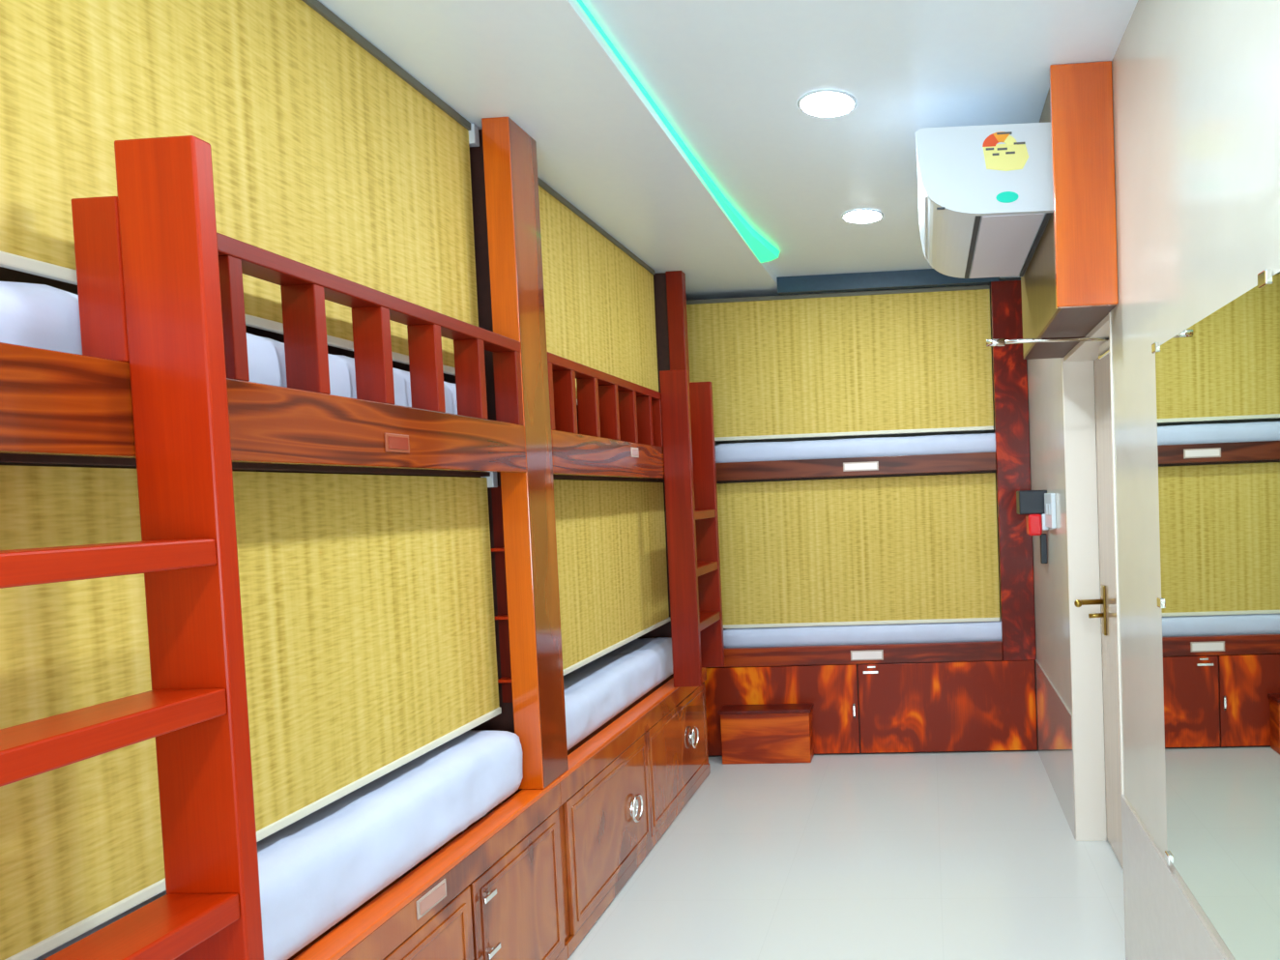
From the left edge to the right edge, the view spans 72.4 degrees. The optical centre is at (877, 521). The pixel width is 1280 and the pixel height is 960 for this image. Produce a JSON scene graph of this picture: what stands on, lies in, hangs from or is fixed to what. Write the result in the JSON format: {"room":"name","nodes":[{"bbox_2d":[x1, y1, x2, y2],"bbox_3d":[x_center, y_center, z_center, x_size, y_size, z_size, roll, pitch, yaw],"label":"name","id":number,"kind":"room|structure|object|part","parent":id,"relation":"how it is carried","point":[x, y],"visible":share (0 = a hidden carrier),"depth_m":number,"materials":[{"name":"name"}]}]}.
{"room":"dormitory","nodes":[
{"label":"dormitory","id":0,"kind":"room"},
{"bbox_2d":[0,266,256,471],"bbox_3d":[-2.071,0.158,2.270,0.100,2.674,6.970,-2,2,3],"label":"wall","id":1,"kind":"structure","parent":0,"point":[6,275],"depth_m":2.04,"materials":[{"name":"black"}]},
{"bbox_2d":[318,0,1137,310],"bbox_3d":[-0.573,-1.312,2.124,3.210,0.160,7.170,-2,2,3],"label":"ceiling","id":2,"kind":"structure","parent":0,"point":[730,77],"depth_m":2.48,"materials":[{"name":"white paint"}]},
{"bbox_2d":[0,0,479,376],"bbox_3d":[-1.302,-0.788,1.569,0.040,0.788,2.055,-2,2,3],"label":"bamboo blind","id":3,"kind":"object","parent":2,"relation":"hanging from","point":[329,156],"visible":0.73,"depth_m":1.74,"materials":[{"name":"yellow wicker"}]},
{"bbox_3d":[-1.289,-0.404,1.568,0.018,0.021,2.025,-2,2,3],"label":"rail","id":4,"kind":"part","parent":3,"relation":"part of","materials":[{"name":"beige plastic"}]},
{"bbox_3d":[-1.319,-1.170,1.540,0.028,0.022,2.025,-2,2,3],"label":"head rail","id":5,"kind":"part","parent":3,"relation":"part of","materials":[{"name":"grey"}]},
{"bbox_2d":[537,176,658,405],"bbox_3d":[-1.188,-0.863,3.506,0.028,0.788,1.560,-2,2,3],"label":"bamboo blind","id":6,"kind":"object","parent":2,"relation":"hanging from","point":[599,296],"visible":0.61,"depth_m":3.48,"materials":[{"name":"yellow wicker"}]},
{"bbox_3d":[-1.202,-1.245,3.493,0.028,0.022,1.560,-2,2,3],"label":"head rail","id":7,"kind":"part","parent":6,"relation":"part of","materials":[{"name":"grey"}]},
{"bbox_2d":[577,0,779,262],"bbox_3d":[-0.699,-1.227,1.508,0.105,0.038,5.420,-2,2,3],"label":"led strip","id":8,"kind":"object","parent":2,"relation":"attached to","point":[763,249],"visible":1,"depth_m":3.28,"materials":[{"name":"green plastic"}]},
{"bbox_2d":[797,88,856,117],"bbox_3d":[-0.157,-1.303,2.606,0.186,0.012,0.186,-2,2,3],"label":"recessed light","id":9,"kind":"object","parent":2,"relation":"in","point":[826,102],"visible":1,"depth_m":2.59,"materials":[{"name":"white plastic"}]},
{"bbox_2d":[842,208,883,223],"bbox_3d":[-0.066,-1.346,3.681,0.186,0.012,0.186,-2,2,3],"label":"recessed light","id":10,"kind":"object","parent":2,"relation":"in","point":[859,216],"visible":1,"depth_m":3.66,"materials":[{"name":"white plastic"}]},
{"bbox_2d":[776,268,999,294],"bbox_3d":[0.057,-1.349,4.651,1.240,0.087,0.050,-2,2,3],"label":"trim","id":11,"kind":"structure","parent":2,"relation":"attached to","point":[925,277],"depth_m":4.63,"materials":[{"name":"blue metal"}]},
{"bbox_2d":[567,750,1125,959],"bbox_3d":[-0.468,1.488,2.226,3.210,0.100,7.170,-2,2,3],"label":"floor","id":12,"kind":"structure","parent":0,"point":[926,856],"depth_m":3.27,"materials":[{"name":"beige tile"}]},
{"bbox_2d":[0,116,568,959],"bbox_3d":[-1.578,0.161,1.659,0.954,2.672,2.230,-2,2,3],"label":"bunk bed","id":13,"kind":"object","parent":12,"relation":"on","point":[493,890],"visible":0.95,"depth_m":2.11,"materials":[{"name":"brown wood"}]},
{"bbox_2d":[0,453,141,550],"bbox_3d":[-1.291,-0.032,1.316,0.040,0.142,0.218,-2,2,3],"label":"bamboo blind","id":14,"kind":"object","parent":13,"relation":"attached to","point":[41,506],"depth_m":1.32,"materials":[{"name":"yellow wood"}]},
{"bbox_3d":[-1.280,-0.108,1.579,0.028,0.016,2.025,-2,2,3],"label":"head rail","id":15,"kind":"part","parent":14,"relation":"part of","materials":[{"name":"black metal"}]},
{"bbox_2d":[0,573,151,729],"bbox_3d":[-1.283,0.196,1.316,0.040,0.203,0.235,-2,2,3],"label":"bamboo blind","id":16,"kind":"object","parent":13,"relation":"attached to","point":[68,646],"depth_m":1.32,"materials":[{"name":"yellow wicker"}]},
{"bbox_2d":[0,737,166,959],"bbox_3d":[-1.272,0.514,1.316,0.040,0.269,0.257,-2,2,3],"label":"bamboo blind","id":17,"kind":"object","parent":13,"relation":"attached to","point":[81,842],"depth_m":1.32,"materials":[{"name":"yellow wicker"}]},
{"bbox_3d":[-1.250,0.633,1.606,0.018,0.021,2.025,-2,2,3],"label":"rail","id":18,"kind":"part","parent":17,"relation":"part of","materials":[{"name":"beige plastic"}]},
{"bbox_2d":[0,135,263,959],"bbox_3d":[-1.091,0.156,1.069,0.130,1.468,0.520,-2,2,3],"label":"ladder","id":19,"kind":"object","parent":13,"relation":"attached to","point":[195,711],"visible":1,"depth_m":1.28,"materials":[{"name":"red wood"}]},
{"bbox_2d":[0,281,457,414],"bbox_3d":[-1.653,-0.281,1.551,0.848,0.168,1.931,-2,2,3],"label":"mattress","id":20,"kind":"object","parent":13,"relation":"on","point":[43,316],"visible":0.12,"depth_m":1.29,"materials":[{"name":"white fabric"}]},
{"bbox_2d":[33,729,523,959],"bbox_3d":[-1.586,0.784,1.621,0.898,0.212,1.999,-2,2,3],"label":"mattress","id":21,"kind":"object","parent":13,"relation":"on","point":[317,869],"visible":0.44,"depth_m":1.90,"materials":[{"name":"white fabric"}]},
{"bbox_2d":[232,462,501,842],"bbox_3d":[-1.232,0.241,2.130,0.040,0.751,1.000,-2,2,3],"label":"bamboo blind","id":22,"kind":"object","parent":13,"relation":"attached to","point":[367,620],"depth_m":1.97,"materials":[{"name":"yellow wood"}]},
{"bbox_3d":[-1.164,-0.507,1.928,0.075,0.034,1.234,-2,2,3],"label":"guard rail","id":23,"kind":"part","parent":13,"relation":"part of","materials":[{"name":"red wood"}]},
{"bbox_3d":[-1.582,-0.181,2.676,0.846,2.061,0.037,-2,2,3],"label":"divider panel","id":24,"kind":"part","parent":13,"relation":"part of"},
{"bbox_3d":[-1.113,-0.181,1.928,0.004,0.042,0.085,-2,2,3],"label":"number plate","id":25,"kind":"part","parent":13,"relation":"part of","materials":[{"name":"brown"}]},
{"bbox_3d":[-1.110,-0.181,1.928,0.002,0.028,0.069,-2,2,3],"label":"plate","id":26,"kind":"part","parent":13,"relation":"part of","materials":[{"name":"brown"}]},
{"bbox_3d":[-1.077,1.188,1.910,0.016,0.453,0.538,-2,2,3],"label":"cabinet door","id":27,"kind":"part","parent":13,"relation":"part of","materials":[{"name":"brown wood"}]},
{"bbox_3d":[-1.071,0.907,1.999,0.004,0.044,0.115,-2,2,3],"label":"number plate","id":28,"kind":"part","parent":13,"relation":"part of","materials":[{"name":"beige"}]},
{"bbox_3d":[-1.068,0.907,1.999,0.002,0.030,0.099,-2,2,3],"label":"plate","id":29,"kind":"part","parent":13,"relation":"part of","materials":[{"name":"brown"}]},
{"bbox_3d":[-1.067,1.187,1.909,0.004,0.390,0.478,-2,2,3],"label":"door moulding","id":30,"kind":"part","parent":13,"relation":"part of","materials":[{"name":"brown wood"}]},
{"bbox_3d":[-1.093,1.184,1.637,0.016,0.587,2.163,-2,2,3],"label":"cabinet frame","id":31,"kind":"part","parent":13,"relation":"part of","materials":[{"name":"brown wood"}]},
{"bbox_3d":[-1.045,1.006,2.232,0.020,0.022,0.060,-2,2,3],"label":"handle","id":32,"kind":"part","parent":13,"relation":"part of","materials":[{"name":"silver metal"}]},
{"bbox_3d":[-1.039,1.159,2.242,0.020,0.022,0.060,-2,2,3],"label":"handle","id":33,"kind":"part","parent":13,"relation":"part of","materials":[{"name":"silver metal"}]},
{"bbox_3d":[-1.045,1.167,2.442,0.016,0.453,0.502,-2,2,3],"label":"cabinet door","id":34,"kind":"part","parent":13,"relation":"part of","materials":[{"name":"brown wood"}]},
{"bbox_3d":[-1.035,1.166,2.442,0.004,0.390,0.442,-2,2,3],"label":"door moulding","id":35,"kind":"part","parent":13,"relation":"part of","materials":[{"name":"brown wood"}]},
{"bbox_3d":[-1.115,-0.197,2.646,0.086,2.064,0.180,-2,2,3],"label":"post","id":36,"kind":"part","parent":13,"relation":"part of","materials":[{"name":"orange wood"}]},
{"bbox_2d":[547,270,710,958],"bbox_3d":[-1.461,0.085,3.603,0.956,2.672,1.794,-2,2,3],"label":"bunk bed","id":37,"kind":"object","parent":12,"relation":"on","point":[625,783],"visible":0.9,"depth_m":3.32,"materials":[{"name":"brown wood"}]},
{"bbox_3d":[-1.081,-0.560,3.315,0.075,0.034,1.182,-2,2,3],"label":"guard rail","id":38,"kind":"part","parent":37,"relation":"part of","materials":[{"name":"red wood"}]},
{"bbox_3d":[-1.002,1.140,3.152,0.016,0.453,0.780,-2,2,3],"label":"cabinet door","id":39,"kind":"part","parent":37,"relation":"part of","materials":[{"name":"brown wood"}]},
{"bbox_3d":[-0.992,1.139,3.151,0.004,0.390,0.720,-2,2,3],"label":"door moulding","id":40,"kind":"part","parent":37,"relation":"part of","materials":[{"name":"brown wood"}]},
{"bbox_2d":[552,474,669,675],"bbox_3d":[-1.149,0.180,3.545,0.028,0.744,1.560,-2,2,3],"label":"bamboo blind","id":41,"kind":"object","parent":37,"relation":"hanging from","point":[611,542],"visible":0.78,"depth_m":3.53,"materials":[{"name":"yellow wicker"}]},
{"bbox_3d":[-1.163,-0.183,3.531,0.028,0.016,1.560,-2,2,3],"label":"head rail","id":42,"kind":"part","parent":41,"relation":"part of","materials":[{"name":"black metal"}]},
{"bbox_3d":[-1.134,0.541,3.558,0.018,0.021,1.560,-2,2,3],"label":"rail","id":43,"kind":"part","parent":41,"relation":"part of","materials":[{"name":"beige plastic"}]},
{"bbox_3d":[-1.479,-0.248,4.402,0.846,2.061,0.035,-2,2,3],"label":"panel","id":44,"kind":"part","parent":37,"relation":"part of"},
{"bbox_2d":[563,637,673,750],"bbox_3d":[-1.477,0.721,3.584,0.881,0.188,1.534,-2,2,3],"label":"mattress","id":45,"kind":"object","parent":37,"relation":"on","point":[596,691],"visible":0.27,"depth_m":3.45,"materials":[{"name":"white fabric"}]},
{"bbox_3d":[-1.021,-0.290,3.499,0.004,0.040,0.085,-2,2,3],"label":"number plate","id":46,"kind":"part","parent":37,"relation":"part of","materials":[{"name":"beige"}]},
{"bbox_3d":[-0.975,1.108,3.613,0.016,0.587,1.794,-2,2,3],"label":"cabinet frame","id":47,"kind":"part","parent":37,"relation":"part of","materials":[{"name":"brown wood"}]},
{"bbox_3d":[-1.018,-0.290,3.498,0.002,0.026,0.069,-2,2,3],"label":"plate","id":48,"kind":"part","parent":37,"relation":"part of","materials":[{"name":"white plastic"}]},
{"bbox_3d":[-0.971,1.154,3.346,0.022,0.111,0.111,-2,2,3],"label":"ring handle","id":49,"kind":"part","parent":37,"relation":"part of","materials":[{"name":"silver metal"}]},
{"bbox_3d":[-0.951,1.107,4.008,0.016,0.453,0.924,-2,2,3],"label":"cabinet door","id":50,"kind":"part","parent":37,"relation":"part of","materials":[{"name":"brown wood"}]},
{"bbox_3d":[-1.013,-0.264,4.361,0.086,2.064,0.060,-2,2,3],"label":"post","id":51,"kind":"part","parent":37,"relation":"part of","materials":[{"name":"red wood"}]},
{"bbox_3d":[-0.941,1.106,4.007,0.004,0.390,0.864,-2,2,3],"label":"door moulding","id":52,"kind":"part","parent":37,"relation":"part of","materials":[{"name":"brown wood"}]},
{"bbox_2d":[659,369,724,687],"bbox_3d":[-0.909,0.030,4.118,0.130,1.484,0.465,-2,2,3],"label":"ladder","id":53,"kind":"object","parent":37,"relation":"attached to","point":[686,407],"visible":1,"depth_m":3.91,"materials":[{"name":"red wood"}]},
{"bbox_3d":[-0.922,1.084,4.177,0.022,0.111,0.111,-2,2,3],"label":"ring handle","id":54,"kind":"part","parent":37,"relation":"part of","materials":[{"name":"silver metal"}]},
{"bbox_2d":[717,702,814,764],"bbox_3d":[-0.623,1.201,4.697,0.520,0.304,0.134,-2,2,3],"label":"box","id":55,"kind":"object","parent":12,"relation":"on","point":[768,733],"visible":1,"depth_m":4.64,"materials":[{"name":"brown wood"}]},
{"bbox_2d":[703,280,1037,756],"bbox_3d":[-0.128,0.000,5.155,2.036,2.630,0.968,-2,2,3],"label":"bunk bed","id":56,"kind":"object","parent":12,"relation":"on","point":[950,696],"visible":0.85,"depth_m":4.69,"materials":[{"name":"orange wood"}]},
{"bbox_3d":[-0.620,1.085,4.770,1.025,0.508,0.018,-2,2,3],"label":"cabinet door","id":57,"kind":"part","parent":56,"relation":"part of","materials":[{"name":"orange wood"}]},
{"bbox_2d":[686,285,993,440],"bbox_3d":[-0.263,-0.891,4.745,1.819,0.810,0.028,-2,2,3],"label":"bamboo blind","id":58,"kind":"object","parent":56,"relation":"hanging from","point":[916,360],"visible":0.84,"depth_m":4.74,"materials":[{"name":"yellow wicker"}]},
{"bbox_3d":[-0.277,-1.285,4.731,1.819,0.022,0.028,-2,2,3],"label":"head rail","id":59,"kind":"part","parent":58,"relation":"part of","materials":[{"name":"grey metal"}]},
{"bbox_3d":[-0.248,-0.497,4.758,1.819,0.021,0.018,-2,2,3],"label":"rail","id":60,"kind":"part","parent":58,"relation":"part of","materials":[{"name":"beige plastic"}]},
{"bbox_3d":[-0.131,1.075,4.721,0.012,0.080,0.020,-2,2,3],"label":"handle","id":61,"kind":"part","parent":56,"relation":"part of","materials":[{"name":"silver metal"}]},
{"bbox_3d":[-0.220,0.761,4.737,1.850,0.104,0.034,-2,2,3],"label":"rail","id":62,"kind":"part","parent":56,"relation":"part of","materials":[{"name":"red wood"}]},
{"bbox_2d":[714,433,995,463],"bbox_3d":[-0.057,-0.426,5.144,1.813,0.136,0.856,-2,2,3],"label":"mattress","id":63,"kind":"object","parent":56,"relation":"on","point":[982,442],"visible":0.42,"depth_m":4.73,"materials":[{"name":"white fabric"}]},
{"bbox_2d":[716,470,1000,628],"bbox_3d":[-0.224,0.169,4.774,1.819,0.862,0.028,-2,2,3],"label":"bamboo blind","id":64,"kind":"object","parent":56,"relation":"attached to","point":[916,548],"visible":0.78,"depth_m":4.76,"materials":[{"name":"yellow wicker"}]},
{"bbox_3d":[-0.240,-0.254,4.758,1.819,0.016,0.028,-2,2,3],"label":"head rail","id":65,"kind":"part","parent":64,"relation":"part of","materials":[{"name":"black metal"}]},
{"bbox_3d":[-0.208,0.589,4.787,1.819,0.021,0.018,-2,2,3],"label":"rail","id":66,"kind":"part","parent":64,"relation":"part of","materials":[{"name":"beige plastic"}]},
{"bbox_3d":[-0.093,-0.308,4.670,0.184,0.036,0.002,-2,2,3],"label":"plate","id":67,"kind":"part","parent":56,"relation":"part of","materials":[{"name":"white plastic"}]},
{"bbox_3d":[-0.093,-0.308,4.673,0.200,0.050,0.004,-2,2,3],"label":"number plate","id":68,"kind":"part","parent":56,"relation":"part of","materials":[{"name":"beige plastic"}]},
{"bbox_2d":[723,602,1001,648],"bbox_3d":[-0.018,0.643,5.181,1.812,0.136,0.858,-2,2,3],"label":"mattress","id":69,"kind":"object","parent":56,"relation":"on","point":[967,631],"visible":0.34,"depth_m":4.76,"materials":[{"name":"white fabric"}]},
{"bbox_3d":[-0.059,0.759,4.706,0.169,0.042,0.002,-2,2,3],"label":"plate","id":70,"kind":"part","parent":56,"relation":"part of","materials":[{"name":"white"}]},
{"bbox_3d":[-0.058,0.759,4.709,0.185,0.056,0.004,-2,2,3],"label":"number plate","id":71,"kind":"part","parent":56,"relation":"part of","materials":[{"name":"beige"}]},
{"bbox_3d":[0.394,1.049,4.708,0.995,0.508,0.018,-2,2,3],"label":"cabinet door","id":72,"kind":"part","parent":56,"relation":"part of","materials":[{"name":"orange wood"}]},
{"bbox_3d":[0.760,-0.275,4.644,0.184,2.110,0.043,-2,2,3],"label":"post","id":73,"kind":"part","parent":56,"relation":"part of","materials":[{"name":"brown wood"}]},
{"bbox_2d":[714,310,1000,602],"bbox_3d":[-0.309,-0.033,5.702,3.210,2.674,0.100,-2,2,3],"label":"wall","id":74,"kind":"structure","parent":0,"point":[716,443],"depth_m":5.61,"materials":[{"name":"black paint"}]},
{"bbox_2d":[1026,0,1279,959],"bbox_3d":[0.850,0.033,2.091,0.282,2.719,6.970,-2,2,3],"label":"wall","id":75,"kind":"structure","parent":0,"point":[1196,83],"depth_m":2.07,"materials":[{"name":"white paint"}]},
{"bbox_2d":[1016,490,1048,563],"bbox_3d":[0.763,0.028,4.086,0.135,0.360,0.160,-2,2,3],"label":"switch box","id":76,"kind":"object","parent":75,"relation":"attached to","point":[1031,503],"depth_m":4.02,"materials":[{"name":"black plastic"}]},
{"bbox_3d":[0.759,-0.095,4.091,0.135,0.115,0.140,-2,2,3],"label":"black casing","id":77,"kind":"part","parent":76,"relation":"part of","materials":[{"name":"black plastic"}]},
{"bbox_2d":[1044,493,1056,528],"bbox_3d":[0.803,-0.051,3.875,0.024,0.160,0.230,-2,2,3],"label":"switch panel","id":78,"kind":"object","parent":75,"relation":"attached to","point":[1049,498],"visible":1,"depth_m":3.80,"materials":[{"name":"white plastic"}]},
{"bbox_2d":[986,312,1123,869],"bbox_3d":[0.681,0.355,3.030,0.520,2.020,0.901,-2,2,3],"label":"door","id":79,"kind":"structure","parent":75,"relation":"in","point":[1093,604],"depth_m":3.43,"materials":[{"name":"beige laminate"}]},
{"bbox_3d":[0.409,-0.619,2.880,0.063,0.026,0.026,-2,2,2],"label":"arm","id":80,"kind":"part","parent":79,"relation":"part of","materials":[{"name":"silver metal"}]},
{"bbox_3d":[0.598,-0.626,2.873,0.435,0.019,0.016,-2,2,2],"label":"closer arm","id":81,"kind":"part","parent":79,"relation":"part of","materials":[{"name":"silver metal"}]},
{"bbox_3d":[0.802,0.328,3.318,0.032,0.032,0.032,-2,2,3],"label":"lever","id":82,"kind":"part","parent":79,"relation":"part of","materials":[{"name":"gold metal"}]},
{"bbox_3d":[0.852,0.326,3.352,0.126,0.024,0.043,-3,2,-15],"label":"lever","id":83,"kind":"part","parent":79,"relation":"part of","materials":[{"name":"gold metal"}]},
{"bbox_3d":[0.836,0.349,3.021,0.126,2.020,0.901,-2,2,3],"label":"frame","id":84,"kind":"part","parent":79,"relation":"part of","materials":[{"name":"white wood"}]},
{"bbox_3d":[0.915,0.359,3.358,0.010,0.200,0.044,-2,2,3],"label":"handle plate","id":85,"kind":"part","parent":79,"relation":"part of","materials":[{"name":"gold metal"}]},
{"bbox_2d":[1035,659,1076,839],"bbox_3d":[0.862,1.058,4.085,0.008,0.525,1.170,-2,2,3],"label":"wall panel","id":86,"kind":"object","parent":75,"relation":"attached to","point":[1055,734],"depth_m":3.94,"materials":[{"name":"beige tile"}]},
{"bbox_2d":[1020,60,1118,359],"bbox_3d":[0.634,-1.000,2.926,0.177,0.698,1.010,-2,2,3],"label":"wall cabinet","id":87,"kind":"object","parent":75,"relation":"attached to","point":[1069,281],"visible":0.96,"depth_m":2.43,"materials":[{"name":"orange wood"}]},
{"bbox_2d":[915,121,1053,278],"bbox_3d":[0.352,-1.092,2.948,0.414,0.273,0.814,-2,2,3],"label":"air conditioner","id":88,"kind":"object","parent":87,"relation":"attached to","point":[985,192],"visible":1,"depth_m":2.55,"materials":[{"name":"white plastic"}]},
{"bbox_3d":[0.159,-1.125,2.968,0.026,0.160,0.774,-2,2,3],"label":"panel","id":89,"kind":"part","parent":88,"relation":"part of","materials":[{"name":"white plastic"}]},
{"bbox_2d":[996,131,1012,134],"bbox_3d":[0.387,-1.183,2.536,0.045,0.006,0.004,-2,2,3],"label":"print","id":90,"kind":"object","parent":88,"relation":"on","point":[998,132],"depth_m":2.53,"materials":[{"name":"grey"}]},
{"bbox_3d":[0.573,-1.006,2.942,0.018,0.683,0.985,-2,2,3],"label":"panel","id":91,"kind":"part","parent":87,"relation":"part of","materials":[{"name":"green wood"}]},
{"bbox_3d":[0.656,-0.661,2.950,0.159,0.014,0.985,-2,2,3],"label":"panel","id":92,"kind":"part","parent":87,"relation":"part of","materials":[{"name":"brown wood"}]},
{"bbox_2d":[1121,794,1229,959],"bbox_3d":[0.656,1.192,0.633,0.008,0.525,3.950,-2,2,3],"label":"trim","id":93,"kind":"structure","parent":75,"relation":"attached to","point":[1162,921],"depth_m":2.23,"materials":[{"name":"white paint"}]},
{"bbox_2d":[1151,268,1279,959],"bbox_3d":[0.647,0.246,1.082,0.012,1.299,2.017,-2,2,3],"label":"wall mirror","id":94,"kind":"object","parent":75,"relation":"attached to","point":[1217,379],"visible":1,"depth_m":1.63,"materials":[{"name":"clear glass"}]}
]}

